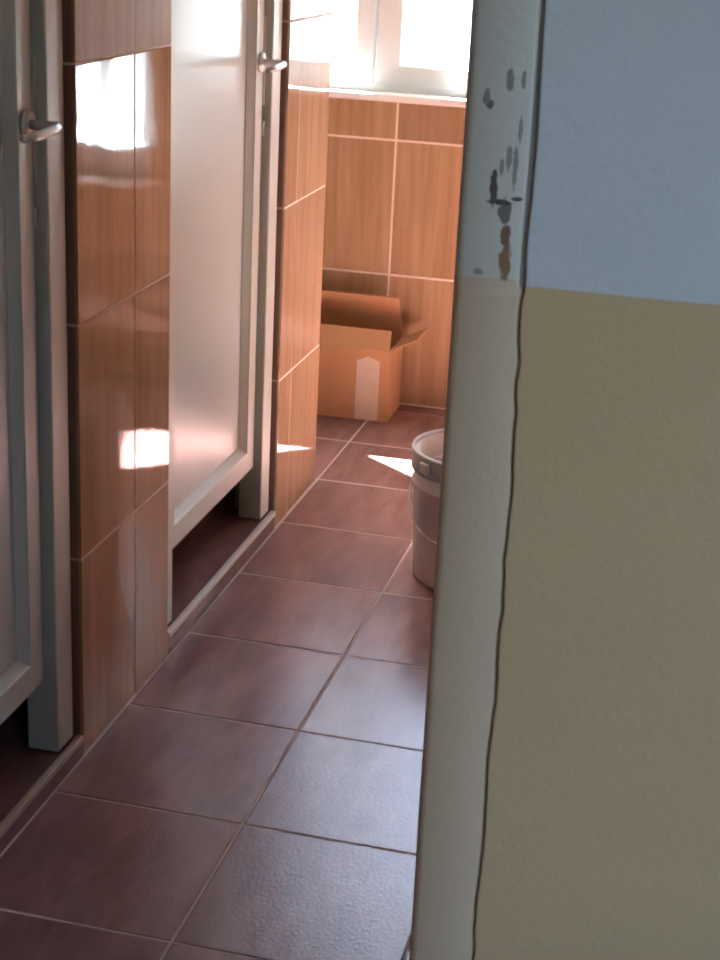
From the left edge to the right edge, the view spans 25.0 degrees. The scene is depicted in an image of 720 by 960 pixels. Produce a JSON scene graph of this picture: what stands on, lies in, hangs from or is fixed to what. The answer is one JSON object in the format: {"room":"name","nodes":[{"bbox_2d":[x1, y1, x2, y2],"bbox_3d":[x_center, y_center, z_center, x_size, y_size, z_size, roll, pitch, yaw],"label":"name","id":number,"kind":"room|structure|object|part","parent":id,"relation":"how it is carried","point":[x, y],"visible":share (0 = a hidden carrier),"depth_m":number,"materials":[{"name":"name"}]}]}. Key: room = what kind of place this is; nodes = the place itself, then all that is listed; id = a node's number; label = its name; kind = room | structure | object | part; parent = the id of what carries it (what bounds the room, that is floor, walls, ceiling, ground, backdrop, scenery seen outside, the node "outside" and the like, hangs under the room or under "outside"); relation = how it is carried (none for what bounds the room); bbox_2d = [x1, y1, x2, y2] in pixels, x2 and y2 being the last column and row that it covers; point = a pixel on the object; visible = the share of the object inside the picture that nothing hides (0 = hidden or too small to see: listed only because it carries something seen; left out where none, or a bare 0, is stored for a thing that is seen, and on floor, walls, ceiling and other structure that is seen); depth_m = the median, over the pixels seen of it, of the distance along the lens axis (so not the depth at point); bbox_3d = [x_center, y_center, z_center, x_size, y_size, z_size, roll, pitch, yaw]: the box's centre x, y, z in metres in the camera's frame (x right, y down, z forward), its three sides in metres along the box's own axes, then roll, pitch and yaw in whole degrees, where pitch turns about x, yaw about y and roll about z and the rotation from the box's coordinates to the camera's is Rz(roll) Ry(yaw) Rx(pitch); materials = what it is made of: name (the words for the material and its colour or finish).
{"room":"public restroom","nodes":[
{"label":"public restroom","id":0,"kind":"room"},
{"bbox_2d":[62,0,332,754],"bbox_3d":[-0.842,-1.106,3.097,1.220,2.750,3.661,7,20,12],"label":"wall","id":1,"kind":"structure","parent":0,"point":[117,53],"depth_m":2.81,"materials":[{"name":"brown tile"}]},
{"bbox_2d":[0,0,72,751],"bbox_3d":[-0.535,-0.400,2.121,0.102,2.018,0.713,7,20,12],"label":"door","id":2,"kind":"structure","parent":1,"relation":"in","point":[36,638],"depth_m":2.48,"materials":[{"name":"beige paint"}]},
{"bbox_3d":[-0.568,-0.440,2.109,0.008,1.698,0.448,7,20,12],"label":"panel","id":3,"kind":"part","parent":2,"relation":"part of","materials":[{"name":"beige"}]},
{"bbox_3d":[-0.485,-0.526,2.377,0.022,0.184,0.011,7,20,12],"label":"lock plate","id":4,"kind":"part","parent":2,"relation":"part of","materials":[{"name":"beige paint"}]},
{"bbox_3d":[-0.491,-0.394,2.424,0.023,0.030,0.011,7,20,12],"label":"lock plate","id":5,"kind":"part","parent":2,"relation":"part of","materials":[{"name":"beige paint"}]},
{"bbox_3d":[-0.466,-0.494,2.295,0.064,0.042,0.146,7,20,12],"label":"handle","id":6,"kind":"part","parent":2,"relation":"part of","materials":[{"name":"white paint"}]},
{"bbox_3d":[-0.557,-0.403,2.126,0.055,2.018,0.713,7,20,12],"label":"frame","id":7,"kind":"part","parent":2,"relation":"part of","materials":[{"name":"beige paint"}]},
{"bbox_2d":[0,735,83,837],"bbox_3d":[-0.566,0.556,2.460,0.012,0.012,0.721,7,20,12],"label":"trim","id":8,"kind":"structure","parent":1,"relation":"attached to","point":[78,740],"depth_m":2.63,"materials":[{"name":"grey metal"}]},
{"bbox_2d":[167,510,275,637],"bbox_3d":[-0.291,0.191,3.508,0.012,0.012,0.722,7,20,12],"label":"trim","id":9,"kind":"structure","parent":1,"relation":"attached to","point":[208,587],"depth_m":3.46,"materials":[{"name":"metal"}]},
{"bbox_2d":[168,0,286,623],"bbox_3d":[-0.260,-0.763,3.170,0.102,2.012,0.714,7,20,12],"label":"door","id":10,"kind":"structure","parent":1,"relation":"in","point":[227,64],"depth_m":3.36,"materials":[{"name":"beige paint"}]},
{"bbox_3d":[-0.293,-0.800,3.159,0.008,1.698,0.449,7,20,12],"label":"panel","id":11,"kind":"part","parent":10,"relation":"part of","materials":[{"name":"beige"}]},
{"bbox_3d":[-0.216,-0.754,3.474,0.023,0.030,0.011,7,20,12],"label":"lock plate","id":12,"kind":"part","parent":10,"relation":"part of","materials":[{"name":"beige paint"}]},
{"bbox_3d":[-0.211,-0.886,3.428,0.022,0.184,0.011,7,20,12],"label":"lock plate","id":13,"kind":"part","parent":10,"relation":"part of","materials":[{"name":"beige paint"}]},
{"bbox_3d":[-0.191,-0.854,3.345,0.064,0.042,0.146,7,20,12],"label":"handle","id":14,"kind":"part","parent":10,"relation":"part of","materials":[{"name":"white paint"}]},
{"bbox_2d":[167,485,274,655],"bbox_3d":[-0.820,0.127,3.678,1.118,0.043,1.141,7,20,12],"label":"floor","id":15,"kind":"structure","parent":0,"point":[206,548],"depth_m":3.59,"materials":[{"name":"red tile"}]},
{"bbox_2d":[0,404,445,959],"bbox_3d":[-0.182,0.893,1.796,3.700,0.157,7.050,7,20,12],"label":"floor","id":16,"kind":"structure","parent":0,"point":[257,796],"depth_m":2.76,"materials":[{"name":"red tile"}]},
{"bbox_2d":[317,290,427,422],"bbox_3d":[-0.106,-0.380,4.751,0.584,0.343,0.175,7,20,12],"label":"cardboard box","id":17,"kind":"object","parent":16,"relation":"on","point":[361,343],"visible":0.56,"depth_m":4.68,"materials":[{"name":"brown cardboard"}]},
{"bbox_2d":[409,428,443,588],"bbox_3d":[0.254,0.070,3.599,0.296,0.300,0.297,7,20,12],"label":"bucket","id":18,"kind":"object","parent":16,"relation":"on","point":[426,476],"visible":0.3,"depth_m":3.54,"materials":[{"name":"white plastic"}]},
{"bbox_3d":[0.217,0.064,3.531,0.294,0.124,0.151,14,22,29],"label":"handle","id":19,"kind":"part","parent":18,"relation":"part of","materials":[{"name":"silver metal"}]},
{"bbox_2d":[433,454,442,461],"bbox_3d":[0.241,-0.020,3.588,0.198,0.107,0.208,7,20,12],"label":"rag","id":20,"kind":"object","parent":18,"relation":"in","point":[438,458],"visible":0.02,"depth_m":3.57,"materials":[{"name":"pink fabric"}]},
{"bbox_2d":[322,97,465,408],"bbox_3d":[0.384,-1.460,4.442,2.940,2.870,0.118,7,20,12],"label":"wall","id":21,"kind":"structure","parent":0,"point":[393,175],"depth_m":4.70,"materials":[{"name":"brown tile"}]},
{"bbox_2d":[329,0,467,106],"bbox_3d":[0.043,-1.751,4.473,1.325,1.375,0.226,7,20,12],"label":"window","id":22,"kind":"structure","parent":21,"relation":"in","point":[380,68],"depth_m":4.59,"materials":[{"name":"white plastic"}]},
{"bbox_3d":[-0.242,-1.790,4.510,0.652,1.295,0.073,7,20,12],"label":"sash","id":23,"kind":"part","parent":22,"relation":"part of","materials":[{"name":"white plastic"}]},
{"bbox_3d":[-0.007,-1.098,4.624,1.285,0.019,0.068,7,20,12],"label":"sill","id":24,"kind":"part","parent":22,"relation":"part of","materials":[{"name":"white stone"}]},
{"bbox_3d":[0.040,-1.760,4.455,1.285,1.345,0.065,7,20,12],"label":"frame","id":25,"kind":"part","parent":22,"relation":"part of","materials":[{"name":"white plastic"}]},
{"bbox_3d":[0.356,-1.715,4.379,0.572,1.295,0.073,7,20,12],"label":"sash","id":26,"kind":"part","parent":22,"relation":"part of","materials":[{"name":"white plastic"}]},
{"bbox_2d":[473,0,719,959],"bbox_3d":[-0.120,-0.436,1.309,3.700,2.750,0.300,7,20,12],"label":"wall","id":27,"kind":"structure","parent":0,"point":[601,835],"depth_m":1.37,"materials":[{"name":"paint"}]},
{"bbox_2d":[409,0,541,959],"bbox_3d":[-0.308,-0.184,1.523,0.956,2.115,0.165,7,20,12],"label":"door frame","id":28,"kind":"structure","parent":27,"relation":"attached to","point":[480,412],"depth_m":1.39,"materials":[{"name":"paint"}]},
{"label":"outside","id":29,"kind":"structure","parent":0,"visible":0},
{"bbox_2d":[331,0,471,64],"bbox_3d":[7.973,-10.104,35.397,80.000,0.100,64.800,7,20,12],"label":"window pane","id":30,"kind":"structure","parent":29,"point":[440,29],"depth_m":26.46,"materials":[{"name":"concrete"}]}
]}

